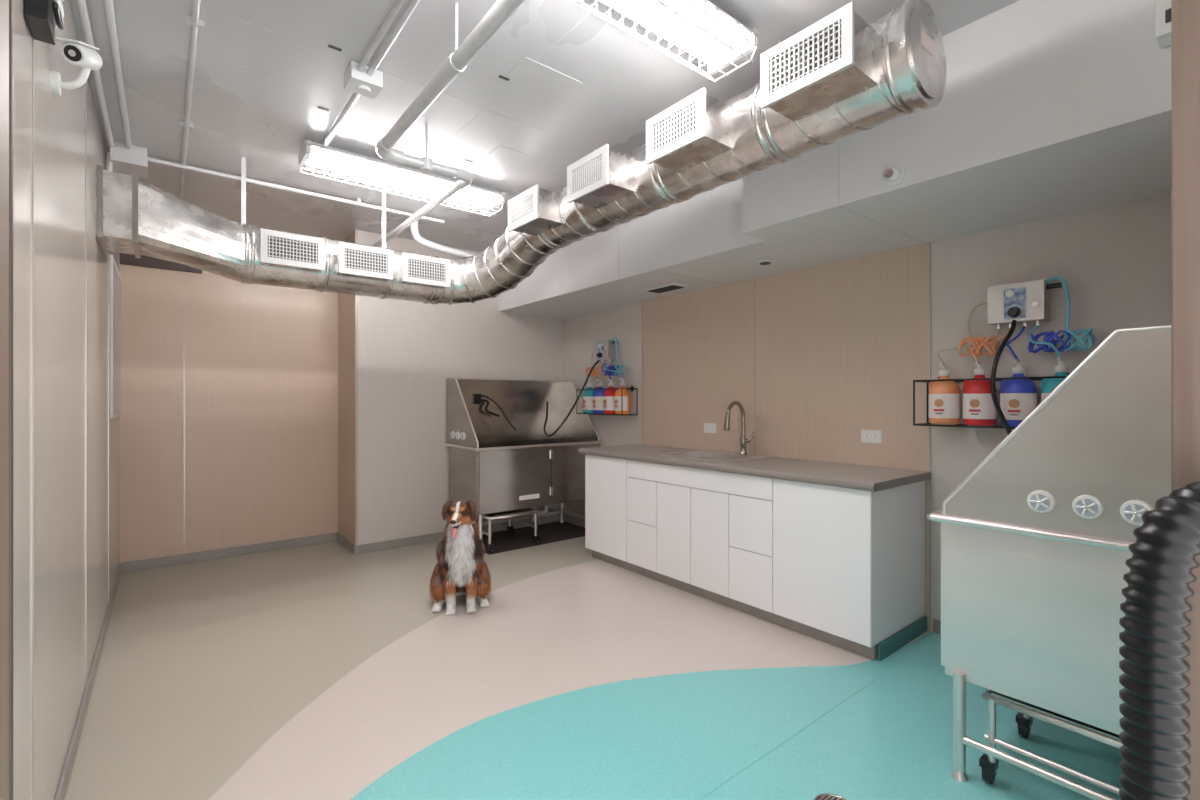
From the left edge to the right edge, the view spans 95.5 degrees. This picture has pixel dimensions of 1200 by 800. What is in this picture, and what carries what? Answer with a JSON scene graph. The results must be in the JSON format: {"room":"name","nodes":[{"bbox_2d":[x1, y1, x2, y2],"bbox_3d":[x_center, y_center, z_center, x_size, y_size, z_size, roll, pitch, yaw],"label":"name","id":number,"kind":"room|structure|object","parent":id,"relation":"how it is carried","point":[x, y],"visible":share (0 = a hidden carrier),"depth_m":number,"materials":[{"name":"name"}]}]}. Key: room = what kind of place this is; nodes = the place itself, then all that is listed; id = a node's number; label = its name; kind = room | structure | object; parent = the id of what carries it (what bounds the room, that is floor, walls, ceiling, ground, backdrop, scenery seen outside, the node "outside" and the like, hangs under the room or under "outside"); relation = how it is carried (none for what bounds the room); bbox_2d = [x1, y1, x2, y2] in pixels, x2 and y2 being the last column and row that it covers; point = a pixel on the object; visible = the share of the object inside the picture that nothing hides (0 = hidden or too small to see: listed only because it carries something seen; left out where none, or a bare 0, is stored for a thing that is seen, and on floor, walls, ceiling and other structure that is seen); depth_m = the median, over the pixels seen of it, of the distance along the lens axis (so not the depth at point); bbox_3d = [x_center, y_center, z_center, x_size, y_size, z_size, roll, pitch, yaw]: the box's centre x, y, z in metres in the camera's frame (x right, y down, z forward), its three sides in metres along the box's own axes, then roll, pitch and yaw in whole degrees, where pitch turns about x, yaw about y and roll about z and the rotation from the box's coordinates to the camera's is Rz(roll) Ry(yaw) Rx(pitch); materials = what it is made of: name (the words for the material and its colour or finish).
{"room":"dog grooming room","nodes":[
{"label":"dog grooming room","id":0,"kind":"room"},
{"bbox_2d":[13,0,119,799],"bbox_3d":[-1.980,-0.070,1.970,0.103,2.780,5.750,0,0,-39],"label":"wall","id":1,"kind":"structure","parent":0,"point":[66,442],"depth_m":1.69,"materials":[{"name":"beige"}]},
{"bbox_2d":[25,0,63,44],"bbox_3d":[-1.415,-1.160,1.391,0.058,0.441,0.120,0,0,-39],"label":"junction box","id":2,"kind":"object","parent":1,"relation":"attached to","point":[41,15],"visible":1,"depth_m":1.37,"materials":[{"name":"black"}]},
{"bbox_2d":[50,37,102,95],"bbox_3d":[-1.618,-1.022,1.655,0.123,0.170,0.133,0,0,-19],"label":"security camera","id":3,"kind":"object","parent":1,"relation":"attached to","point":[78,53],"visible":1,"depth_m":1.65,"materials":[{"name":"white plastic"}]},
{"bbox_2d":[54,563,121,799],"bbox_3d":[-2.240,1.282,2.383,0.012,0.075,4.580,0,0,-39],"label":"baseboard","id":4,"kind":"structure","parent":1,"relation":"attached to","point":[63,784],"depth_m":2.24,"materials":[{"name":"grey plastic"}]},
{"bbox_2d":[110,254,120,418],"bbox_3d":[-3.321,-0.400,3.740,0.016,1.040,0.750,0,0,-39],"label":"window","id":5,"kind":"structure","parent":1,"relation":"in","point":[115,282],"depth_m":3.58,"materials":[{"name":"white plastic"}]},
{"bbox_2d":[120,253,337,562],"bbox_3d":[-3.090,-0.070,4.680,1.550,2.780,0.130,0,0,-39],"label":"wall","id":6,"kind":"structure","parent":0,"point":[229,411],"depth_m":4.56,"materials":[{"name":"beige wood"}]},
{"bbox_2d":[122,533,336,571],"bbox_3d":[-3.067,1.282,4.646,1.520,0.075,0.012,0,0,-39],"label":"baseboard","id":7,"kind":"structure","parent":6,"relation":"attached to","point":[281,544],"depth_m":4.57,"materials":[{"name":"grey plastic"}]},
{"bbox_2d":[338,229,561,545],"bbox_3d":[-1.472,-0.070,5.604,2.148,2.780,0.704,0,0,-39],"label":"wall","id":8,"kind":"structure","parent":0,"point":[396,358],"depth_m":4.97,"materials":[{"name":"white paint"}]},
{"bbox_2d":[337,532,355,554],"bbox_3d":[-2.281,1.282,4.889,0.012,0.075,0.612,0,0,-39],"label":"baseboard","id":9,"kind":"structure","parent":8,"relation":"attached to","point":[346,543],"depth_m":4.85,"materials":[{"name":"grey plastic"}]},
{"bbox_2d":[356,514,559,553],"bbox_3d":[-1.250,1.282,5.328,2.146,0.075,0.012,0,0,-39],"label":"baseboard","id":10,"kind":"structure","parent":8,"relation":"attached to","point":[383,545],"depth_m":5.03,"materials":[{"name":"grey plastic"}]},
{"bbox_2d":[70,0,1018,251],"bbox_3d":[-0.500,-1.508,3.151,3.890,0.103,5.750,0,0,-39],"label":"ceiling","id":11,"kind":"structure","parent":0,"point":[557,83],"depth_m":2.57,"materials":[{"name":"paint"}]},
{"bbox_2d":[179,0,204,198],"bbox_3d":[-1.552,-1.448,2.088,0.060,0.023,4.600,0,0,-39],"label":"conduit","id":12,"kind":"object","parent":11,"relation":"attached to","point":[194,21],"visible":1,"depth_m":2.43,"materials":[{"name":"white metal"}]},
{"bbox_2d":[76,0,444,222],"bbox_3d":[-0.852,-1.320,2.263,2.008,0.280,4.000,0,0,-39],"label":"conduit","id":13,"kind":"object","parent":11,"relation":"attached to","point":[126,157],"visible":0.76,"depth_m":3.07,"materials":[{"name":"white metal"}]},
{"bbox_2d":[323,0,419,145],"bbox_3d":[-0.972,-1.413,2.324,0.130,0.085,1.825,0,0,-39],"label":"conduit","id":14,"kind":"object","parent":11,"relation":"attached to","point":[360,79],"visible":1,"depth_m":2.35,"materials":[{"name":"white metal"}]},
{"bbox_2d":[299,140,504,216],"bbox_3d":[-1.205,-1.388,3.465,1.224,0.144,0.245,0,0,-39],"label":"fluorescent light","id":15,"kind":"object","parent":11,"relation":"attached to","point":[320,156],"visible":0.94,"depth_m":3.37,"materials":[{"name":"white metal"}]},
{"bbox_2d":[410,220,474,257],"bbox_3d":[-1.133,-1.345,4.770,0.097,0.232,1.184,0,0,37],"label":"drain pipe","id":16,"kind":"object","parent":11,"relation":"attached to","point":[416,236],"visible":0.6,"depth_m":4.47,"materials":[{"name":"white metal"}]},
{"bbox_2d":[372,0,524,246],"bbox_3d":[-0.777,-1.334,2.707,0.553,0.253,4.600,0,0,-39],"label":"pipe","id":17,"kind":"object","parent":11,"relation":"attached to","point":[501,11],"visible":0.99,"depth_m":2.27,"materials":[{"name":"white metal"}]},
{"bbox_2d":[96,0,945,304],"bbox_3d":[-0.776,-1.082,2.470,2.410,0.756,3.382,0,0,-39],"label":"ventilation duct","id":18,"kind":"object","parent":11,"relation":"hanging from","point":[841,76],"visible":1,"depth_m":2.70,"materials":[{"name":"metal"}]},
{"bbox_2d":[567,0,758,82],"bbox_3d":[0.061,-1.388,1.815,1.224,0.144,0.245,0,0,-39],"label":"fluorescent light","id":19,"kind":"object","parent":11,"relation":"attached to","point":[701,28],"visible":1,"depth_m":2.02,"materials":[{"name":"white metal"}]},
{"bbox_2d":[65,521,1121,799],"bbox_3d":[-0.344,1.359,2.956,3.890,0.082,6.250,0,0,-39],"label":"floor","id":20,"kind":"structure","parent":0,"point":[319,671],"depth_m":2.42,"materials":[{"name":"beige plastic"}]},
{"bbox_2d":[429,500,491,614],"bbox_3d":[-0.920,0.971,3.553,0.472,0.698,0.503,0,0,34],"label":"dog","id":21,"kind":"object","parent":20,"relation":"on","point":[461,568],"visible":1,"depth_m":3.38},
{"bbox_2d":[483,521,584,554],"bbox_3d":[-0.676,1.319,5.295,1.230,0.002,0.680,0,0,-39],"label":"rubber floor mat","id":22,"kind":"object","parent":20,"relation":"on","point":[502,541],"visible":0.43,"depth_m":5.26,"materials":[{"name":"black rubber"}]},
{"bbox_2d":[444,377,601,553],"bbox_3d":[-0.720,0.554,5.281,1.353,1.527,0.717,0,0,-39],"label":"bathtub","id":23,"kind":"object","parent":22,"relation":"on","point":[502,460],"visible":0.85,"depth_m":5.17,"materials":[{"name":"silver metal"}]},
{"bbox_2d":[578,444,930,660],"bbox_3d":[0.851,0.861,3.838,0.700,0.919,2.442,0,0,-39],"label":"base cabinet","id":24,"kind":"object","parent":20,"relation":"on","point":[832,553],"depth_m":3.16,"materials":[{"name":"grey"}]},
{"bbox_2d":[724,401,754,454],"bbox_3d":[0.995,0.204,3.906,0.242,0.394,0.117,0,0,-39],"label":"kitchen faucet","id":25,"kind":"object","parent":24,"relation":"on","point":[743,440],"visible":1,"depth_m":3.96,"materials":[{"name":"silver metal"}]},
{"bbox_2d":[814,793,845,799],"bbox_3d":[0.755,1.314,1.755,0.130,0.008,0.130,0,0,-39],"label":"floor drain","id":26,"kind":"object","parent":20,"relation":"on","point":[825,796],"visible":1,"depth_m":1.80,"materials":[{"name":"silver metal"}]},
{"bbox_2d":[927,324,1170,799],"bbox_3d":[1.887,0.554,2.079,1.273,1.527,0.706,0,0,-39],"label":"bathtub","id":27,"kind":"object","parent":20,"relation":"on","point":[1036,539],"visible":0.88,"depth_m":1.69,"materials":[{"name":"silver metal"}]},
{"bbox_2d":[1119,481,1199,799],"bbox_3d":[0.522,0.701,0.760,0.641,1.230,0.159,0,0,36],"label":"hose","id":28,"kind":"object","parent":20,"relation":"on","point":[1155,757],"visible":1,"depth_m":0.60,"materials":[{"name":"black plastic"}]},
{"bbox_2d":[500,0,1170,317],"bbox_3d":[0.720,-1.179,3.793,0.982,0.562,4.870,0,0,-39],"label":"ceiling","id":29,"kind":"structure","parent":0,"point":[1046,109],"depth_m":2.33,"materials":[{"name":"white paint"}]},
{"bbox_2d":[644,283,687,293],"bbox_3d":[0.525,-0.891,4.360,0.160,0.016,0.340,0,0,-39],"label":"ceiling vent","id":30,"kind":"object","parent":29,"relation":"in","point":[673,286],"visible":1,"depth_m":4.32,"materials":[{"name":"grey metal"}]},
{"bbox_2d":[757,260,772,264],"bbox_3d":[1.073,-0.893,3.544,0.099,0.014,0.099,0,0,-39],"label":"recessed light","id":31,"kind":"object","parent":29,"relation":"in","point":[761,262],"visible":1,"depth_m":3.52,"materials":[{"name":"white metal"}]},
{"bbox_2d":[884,165,905,185],"bbox_3d":[1.237,-0.955,2.306,0.066,0.083,0.083,0,0,-39],"label":"sprinkler head","id":32,"kind":"object","parent":29,"relation":"attached to","point":[894,176],"visible":1,"depth_m":2.30},
{"bbox_2d":[1156,0,1170,48],"bbox_3d":[1.763,-1.200,1.625,0.094,0.200,0.140,0,0,-39],"label":"box","id":33,"kind":"object","parent":29,"relation":"attached to","point":[1163,7],"visible":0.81,"depth_m":1.65,"materials":[{"name":"white plastic"}]},
{"bbox_2d":[562,193,1170,630],"bbox_3d":[0.971,-0.070,4.339,0.109,2.780,5.730,0,0,-39],"label":"wall","id":34,"kind":"structure","parent":0,"point":[814,358],"depth_m":3.37,"materials":[{"name":"beige wood"}]},
{"bbox_2d":[564,514,584,526],"bbox_3d":[-0.014,1.282,5.490,0.012,0.075,1.278,0,0,-39],"label":"baseboard","id":35,"kind":"structure","parent":34,"relation":"attached to","point":[575,520],"depth_m":5.80,"materials":[{"name":"grey plastic"}]},
{"bbox_2d":[543,338,625,436],"bbox_3d":[-0.142,-0.120,5.321,0.856,0.948,0.394,0,0,15],"label":"control box","id":36,"kind":"object","parent":34,"relation":"attached to","point":[604,350],"visible":1,"depth_m":5.23,"materials":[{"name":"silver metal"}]},
{"bbox_2d":[576,386,637,415],"bbox_3d":[0.055,0.005,5.239,0.195,0.271,0.700,0,0,-39],"label":"rack","id":37,"kind":"object","parent":34,"relation":"attached to","point":[632,388],"visible":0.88,"depth_m":5.03,"materials":[{"name":"black metal"}]},
{"bbox_2d":[582,380,594,412],"bbox_3d":[-0.104,-0.035,5.432,0.148,0.334,0.152,0,0,-39],"label":"shampoo bottle","id":38,"kind":"object","parent":37,"relation":"in","point":[587,405],"visible":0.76,"depth_m":5.37,"materials":[{"name":"teal plastic"}]},
{"bbox_2d":[593,379,604,413],"bbox_3d":[-0.001,-0.035,5.303,0.148,0.334,0.152,0,0,-39],"label":"shampoo bottle","id":39,"kind":"object","parent":37,"relation":"in","point":[598,395],"visible":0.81,"depth_m":5.24,"materials":[{"name":"blue plastic"}]},
{"bbox_2d":[603,379,615,413],"bbox_3d":[0.102,-0.035,5.174,0.148,0.334,0.152,0,0,-39],"label":"shampoo bottle","id":40,"kind":"object","parent":37,"relation":"in","point":[609,394],"visible":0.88,"depth_m":5.11,"materials":[{"name":"red plastic"}]},
{"bbox_2d":[614,378,629,413],"bbox_3d":[0.205,-0.035,5.045,0.148,0.334,0.152,0,0,-39],"label":"shampoo bottle","id":41,"kind":"object","parent":37,"relation":"in","point":[626,393],"visible":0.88,"depth_m":4.99,"materials":[{"name":"orange plastic"}]},
{"bbox_2d":[704,423,715,432],"bbox_3d":[0.880,0.225,4.362,0.009,0.078,0.125,0,0,-39],"label":"electrical outlet","id":42,"kind":"object","parent":34,"relation":"attached to","point":[708,427],"visible":1,"depth_m":4.36,"materials":[{"name":"white plastic"}]},
{"bbox_2d":[861,430,881,442],"bbox_3d":[1.676,0.225,3.366,0.009,0.078,0.125,0,0,-39],"label":"electrical outlet","id":43,"kind":"object","parent":34,"relation":"attached to","point":[869,436],"visible":1,"depth_m":3.36,"materials":[{"name":"white plastic"}]},
{"bbox_2d":[933,619,940,633],"bbox_3d":[2.256,1.282,2.646,0.012,0.075,1.160,0,0,-39],"label":"baseboard","id":44,"kind":"structure","parent":34,"relation":"attached to","point":[936,623],"depth_m":3.08,"materials":[{"name":"grey plastic"}]},
{"bbox_2d":[913,373,1069,428],"bbox_3d":[2.014,0.005,2.785,0.195,0.271,0.700,0,0,-39],"label":"rack","id":45,"kind":"object","parent":34,"relation":"attached to","point":[1045,377],"visible":0.47,"depth_m":2.84,"materials":[{"name":"black metal"}]},
{"bbox_2d":[928,363,959,424],"bbox_3d":[1.868,-0.035,2.962,0.148,0.334,0.152,0,0,-39],"label":"shampoo bottle","id":46,"kind":"object","parent":45,"relation":"in","point":[943,396],"visible":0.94,"depth_m":2.91,"materials":[{"name":"orange plastic"}]},
{"bbox_2d":[963,361,996,425],"bbox_3d":[1.971,-0.035,2.833,0.148,0.334,0.152,0,0,-39],"label":"shampoo bottle","id":47,"kind":"object","parent":45,"relation":"in","point":[979,409],"visible":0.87,"depth_m":2.78,"materials":[{"name":"red plastic"}]},
{"bbox_2d":[1000,359,1036,426],"bbox_3d":[2.074,-0.035,2.704,0.148,0.334,0.152,0,0,-39],"label":"shampoo bottle","id":48,"kind":"object","parent":45,"relation":"in","point":[1018,397],"visible":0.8,"depth_m":2.66,"materials":[{"name":"blue plastic"}]},
{"bbox_2d":[1041,357,1068,401],"bbox_3d":[2.177,-0.035,2.575,0.148,0.334,0.152,0,0,-39],"label":"shampoo bottle","id":49,"kind":"object","parent":45,"relation":"in","point":[1047,385],"visible":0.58,"depth_m":2.56,"materials":[{"name":"teal plastic"}]},
{"bbox_2d":[936,276,1095,434],"bbox_3d":[2.033,-0.059,2.730,0.291,1.071,0.635,0,0,-27],"label":"shampoo dispenser","id":50,"kind":"object","parent":34,"relation":"attached to","point":[1025,303],"visible":0.94,"depth_m":2.67,"materials":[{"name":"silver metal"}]},
{"bbox_3d":[-0.152,-0.070,-0.122,0.150,2.780,0.160,0,0,-39],"label":"wall","id":51,"kind":"structure","parent":0,"visible":0},
{"bbox_2d":[0,0,12,799],"bbox_3d":[-0.452,0.285,0.311,0.055,2.050,0.866,0,0,-39],"label":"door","id":52,"kind":"structure","parent":51,"relation":"in","point":[6,6],"depth_m":0.64,"materials":[{"name":"brown wood"}]},
{"bbox_3d":[1.739,-0.070,1.388,2.390,2.780,0.160,0,0,-39],"label":"wall","id":53,"kind":"structure","parent":0,"visible":0},
{"bbox_2d":[1171,0,1199,799],"bbox_3d":[0.800,0.270,0.639,0.012,2.100,0.180,0,0,-39],"label":"trim","id":54,"kind":"structure","parent":53,"relation":"attached to","point":[1185,14],"depth_m":0.69,"materials":[{"name":"brown wood"}]}
]}

